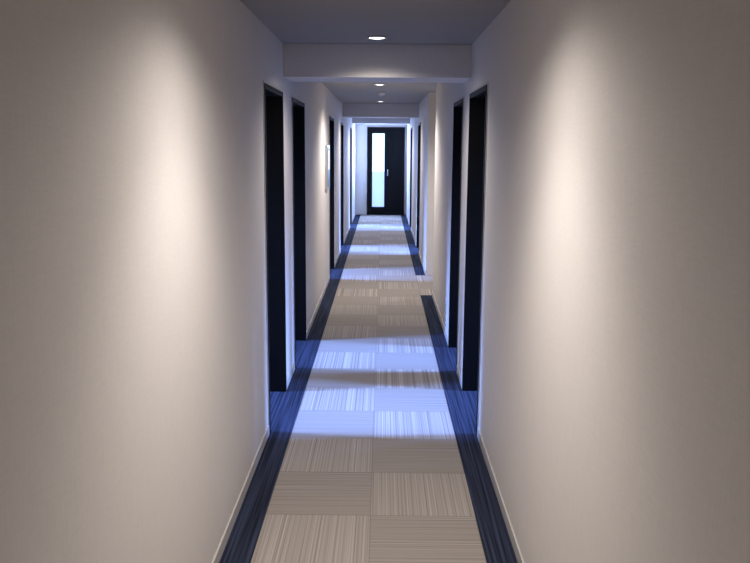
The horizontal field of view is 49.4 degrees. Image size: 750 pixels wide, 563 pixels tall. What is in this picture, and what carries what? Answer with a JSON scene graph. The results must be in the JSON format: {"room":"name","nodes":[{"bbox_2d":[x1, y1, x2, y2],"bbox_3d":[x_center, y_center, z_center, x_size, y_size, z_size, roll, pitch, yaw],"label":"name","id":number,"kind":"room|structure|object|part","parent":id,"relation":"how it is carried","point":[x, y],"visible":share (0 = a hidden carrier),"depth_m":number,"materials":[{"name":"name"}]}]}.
{"room":"hotel corridor","nodes":[
{"label":"hotel corridor","id":0,"kind":"room"},
{"bbox_2d":[0,0,354,562],"bbox_3d":[-0.658,-0.969,8.869,0.150,2.350,21.800,0,10,0],"label":"wall","id":1,"kind":"structure","parent":0,"point":[134,386],"depth_m":2.20,"materials":[{"name":"white paint"}]},
{"bbox_2d":[263,80,286,432],"bbox_3d":[-0.697,-0.170,5.090,0.170,2.027,0.840,0,10,0],"label":"frame","id":2,"kind":"object","parent":1,"relation":"attached to","point":[273,97],"visible":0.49,"depth_m":5.46,"materials":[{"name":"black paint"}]},
{"bbox_2d":[212,214,354,562],"bbox_3d":[-0.587,0.161,9.059,0.008,0.060,21.800,0,10,0],"label":"baseboard","id":3,"kind":"structure","parent":1,"relation":"attached to","point":[224,539],"depth_m":4.13,"materials":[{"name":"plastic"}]},
{"bbox_2d":[291,95,305,367],"bbox_3d":[-0.683,-0.411,6.519,0.170,2.027,0.920,0,10,0],"label":"frame","id":4,"kind":"object","parent":1,"relation":"attached to","point":[298,107],"visible":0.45,"depth_m":6.93,"materials":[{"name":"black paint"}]},
{"bbox_2d":[325,145,329,188],"bbox_3d":[-0.557,-1.344,9.566,0.035,0.500,0.400,0,10,0],"label":"notice board","id":5,"kind":"object","parent":1,"relation":"attached to","point":[327,147],"visible":1,"depth_m":9.39,"materials":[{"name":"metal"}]},
{"bbox_3d":[-0.543,-1.344,9.565,0.003,0.460,0.360,0,10,0],"label":"panel","id":6,"kind":"part","parent":5,"relation":"part of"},
{"bbox_2d":[329,115,333,274],"bbox_3d":[-0.642,-1.103,10.621,0.170,2.027,0.900,0,10,0],"label":"frame","id":7,"kind":"object","parent":1,"relation":"attached to","point":[331,118],"visible":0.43,"depth_m":11.04,"materials":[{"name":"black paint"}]},
{"bbox_2d":[340,121,343,247],"bbox_3d":[-0.616,-1.548,13.259,0.170,2.027,0.850,0,10,0],"label":"frame","id":8,"kind":"object","parent":1,"relation":"attached to","point":[342,124],"visible":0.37,"depth_m":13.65,"materials":[{"name":"black paint"}]},
{"bbox_2d":[350,127,351,223],"bbox_3d":[-0.580,-2.163,16.907,0.170,2.027,0.850,0,10,0],"label":"frame","id":9,"kind":"object","parent":1,"relation":"attached to","point":[350,127],"visible":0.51,"depth_m":17.30,"materials":[{"name":"black paint"}]},
{"bbox_2d":[251,215,486,562],"bbox_3d":[0.030,0.245,9.067,4.800,0.100,22.000,0,10,0],"label":"floor","id":10,"kind":"structure","parent":0,"point":[371,471],"depth_m":4.70,"materials":[{"name":"beige carpet"}]},
{"bbox_2d":[270,392,285,428],"bbox_3d":[-1.439,0.824,5.265,1.636,0.003,0.790,0,10,0],"label":"carpet","id":11,"kind":"object","parent":10,"relation":"on","point":[276,398],"visible":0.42,"depth_m":5.39,"materials":[{"name":"blue carpet"}]},
{"bbox_2d":[219,215,359,562],"bbox_3d":[-0.519,0.190,9.063,0.128,0.003,21.800,0,10,0],"label":"carpet border","id":12,"kind":"object","parent":10,"relation":"on","point":[240,546],"visible":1,"depth_m":4.67,"materials":[{"name":"blue carpet"}]},
{"bbox_2d":[295,341,305,364],"bbox_3d":[-1.425,0.583,6.694,1.636,0.003,0.870,0,10,0],"label":"carpet","id":13,"kind":"object","parent":10,"relation":"on","point":[299,345],"visible":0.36,"depth_m":6.87,"materials":[{"name":"blue carpet"}]},
{"bbox_2d":[449,348,455,368],"bbox_3d":[1.438,0.628,6.547,1.636,0.003,0.720,0,10,0],"label":"carpet","id":14,"kind":"object","parent":10,"relation":"on","point":[452,350],"visible":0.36,"depth_m":6.68,"materials":[{"name":"blue carpet"}]},
{"bbox_2d":[401,215,517,562],"bbox_3d":[0.581,0.199,9.054,0.128,0.003,21.800,0,10,0],"label":"carpet border","id":15,"kind":"object","parent":10,"relation":"on","point":[495,539],"visible":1,"depth_m":4.60,"materials":[{"name":"blue carpet"}]},
{"bbox_2d":[463,391,476,430],"bbox_3d":[1.425,0.843,5.270,1.636,0.003,0.850,0,10,0],"label":"carpet","id":16,"kind":"object","parent":10,"relation":"on","point":[470,396],"visible":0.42,"depth_m":5.42,"materials":[{"name":"blue carpet"}]},
{"bbox_2d":[240,0,510,103],"bbox_3d":[0.047,-2.171,8.660,4.800,0.100,22.000,0,10,0],"label":"ceiling","id":17,"kind":"structure","parent":0,"point":[445,22],"depth_m":4.48,"materials":[{"name":"white paint"}]},
{"bbox_2d":[367,36,386,39],"bbox_3d":[0.011,-1.501,5.020,0.128,0.010,0.128,0,10,0],"label":"recessed light","id":18,"kind":"object","parent":17,"relation":"in","point":[369,37],"visible":1,"depth_m":5.00,"materials":[{"name":"white plastic"}]},
{"bbox_2d":[283,44,471,82],"bbox_3d":[0.016,-1.496,5.609,1.244,0.215,0.440,0,10,0],"label":"ceiling beam","id":19,"kind":"structure","parent":17,"relation":"attached to","point":[386,63],"depth_m":5.40,"materials":[{"name":"white paint"}]},
{"bbox_2d":[343,103,418,117],"bbox_3d":[0.094,-2.834,13.542,1.244,0.215,0.450,0,10,0],"label":"ceiling beam","id":20,"kind":"structure","parent":17,"relation":"attached to","point":[350,110],"depth_m":13.32,"materials":[{"name":"white paint"}]},
{"bbox_2d":[355,124,406,214],"bbox_3d":[0.145,-2.784,19.660,4.600,2.350,0.100,0,10,0],"label":"wall","id":21,"kind":"structure","parent":0,"point":[360,129],"depth_m":19.61,"materials":[{"name":"white paint"}]},
{"bbox_2d":[369,130,401,214],"bbox_3d":[0.258,-2.623,19.615,0.781,2.030,0.040,0,10,0],"label":"leaf","id":22,"kind":"object","parent":21,"relation":"attached to","point":[393,138],"visible":1,"depth_m":19.61,"materials":[{"name":"black paint"}]},
{"bbox_2d":[372,172,383,206],"bbox_3d":[0.076,-2.226,19.689,0.290,0.840,0.010,0,10,0],"label":"glass","id":23,"kind":"object","parent":22,"relation":"attached to","point":[377,177],"visible":1,"depth_m":19.69,"materials":[{"name":"white glass"}]},
{"bbox_2d":[372,133,384,171],"bbox_3d":[0.082,-3.089,19.544,0.290,0.910,0.010,0,10,0],"label":"glass","id":24,"kind":"object","parent":22,"relation":"attached to","point":[378,139],"visible":1,"depth_m":19.53,"materials":[{"name":"white glass"}]},
{"bbox_2d":[367,127,404,214],"bbox_3d":[0.258,-2.648,19.606,0.901,2.097,0.050,0,10,0],"label":"frame","id":25,"kind":"object","parent":21,"relation":"attached to","point":[368,128],"visible":1,"depth_m":19.52,"materials":[{"name":"black paint"}]},
{"bbox_2d":[352,118,409,123],"bbox_3d":[0.136,-3.545,17.757,1.244,0.215,0.400,0,10,0],"label":"ceiling beam","id":26,"kind":"structure","parent":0,"point":[354,120],"depth_m":17.57,"materials":[{"name":"white paint"}]},
{"bbox_2d":[406,0,749,562],"bbox_3d":[0.736,-0.957,8.857,0.150,2.350,21.800,0,10,0],"label":"wall","id":27,"kind":"structure","parent":0,"point":[614,396],"depth_m":2.05,"materials":[{"name":"white paint"}]},
{"bbox_2d":[409,128,411,225],"bbox_3d":[0.810,-2.089,16.526,0.170,2.027,0.900,0,10,0],"label":"frame","id":28,"kind":"object","parent":27,"relation":"attached to","point":[411,128],"visible":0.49,"depth_m":16.91,"materials":[{"name":"black paint"}]},
{"bbox_2d":[411,127,412,216],"bbox_3d":[0.732,-2.096,16.525,0.006,2.039,0.924,0,10,0],"label":"trim","id":29,"kind":"structure","parent":27,"relation":"attached to","point":[411,127],"depth_m":16.13,"materials":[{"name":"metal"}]},
{"bbox_2d":[416,122,420,253],"bbox_3d":[0.775,-1.491,12.976,0.170,2.027,0.900,0,10,0],"label":"frame","id":30,"kind":"object","parent":27,"relation":"attached to","point":[419,124],"visible":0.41,"depth_m":13.37,"materials":[{"name":"black paint"}]},
{"bbox_2d":[418,122,420,236],"bbox_3d":[0.697,-1.497,12.976,0.006,2.039,0.924,0,10,0],"label":"trim","id":31,"kind":"structure","parent":27,"relation":"attached to","point":[419,122],"depth_m":12.58,"materials":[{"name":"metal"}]},
{"bbox_2d":[448,96,463,371],"bbox_3d":[0.710,-0.379,6.384,0.170,2.027,0.770,0,10,0],"label":"frame","id":32,"kind":"object","parent":27,"relation":"attached to","point":[458,106],"visible":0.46,"depth_m":6.71,"materials":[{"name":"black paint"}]},
{"bbox_2d":[406,214,523,562],"bbox_3d":[0.649,0.172,9.049,0.008,0.060,21.800,0,10,0],"label":"baseboard","id":33,"kind":"structure","parent":27,"relation":"attached to","point":[510,530],"depth_m":4.12,"materials":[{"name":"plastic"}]},
{"bbox_2d":[462,82,488,434],"bbox_3d":[0.698,-0.164,5.107,0.170,2.027,0.900,0,10,0],"label":"frame","id":34,"kind":"object","parent":27,"relation":"attached to","point":[478,98],"visible":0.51,"depth_m":5.50,"materials":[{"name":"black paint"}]}
]}

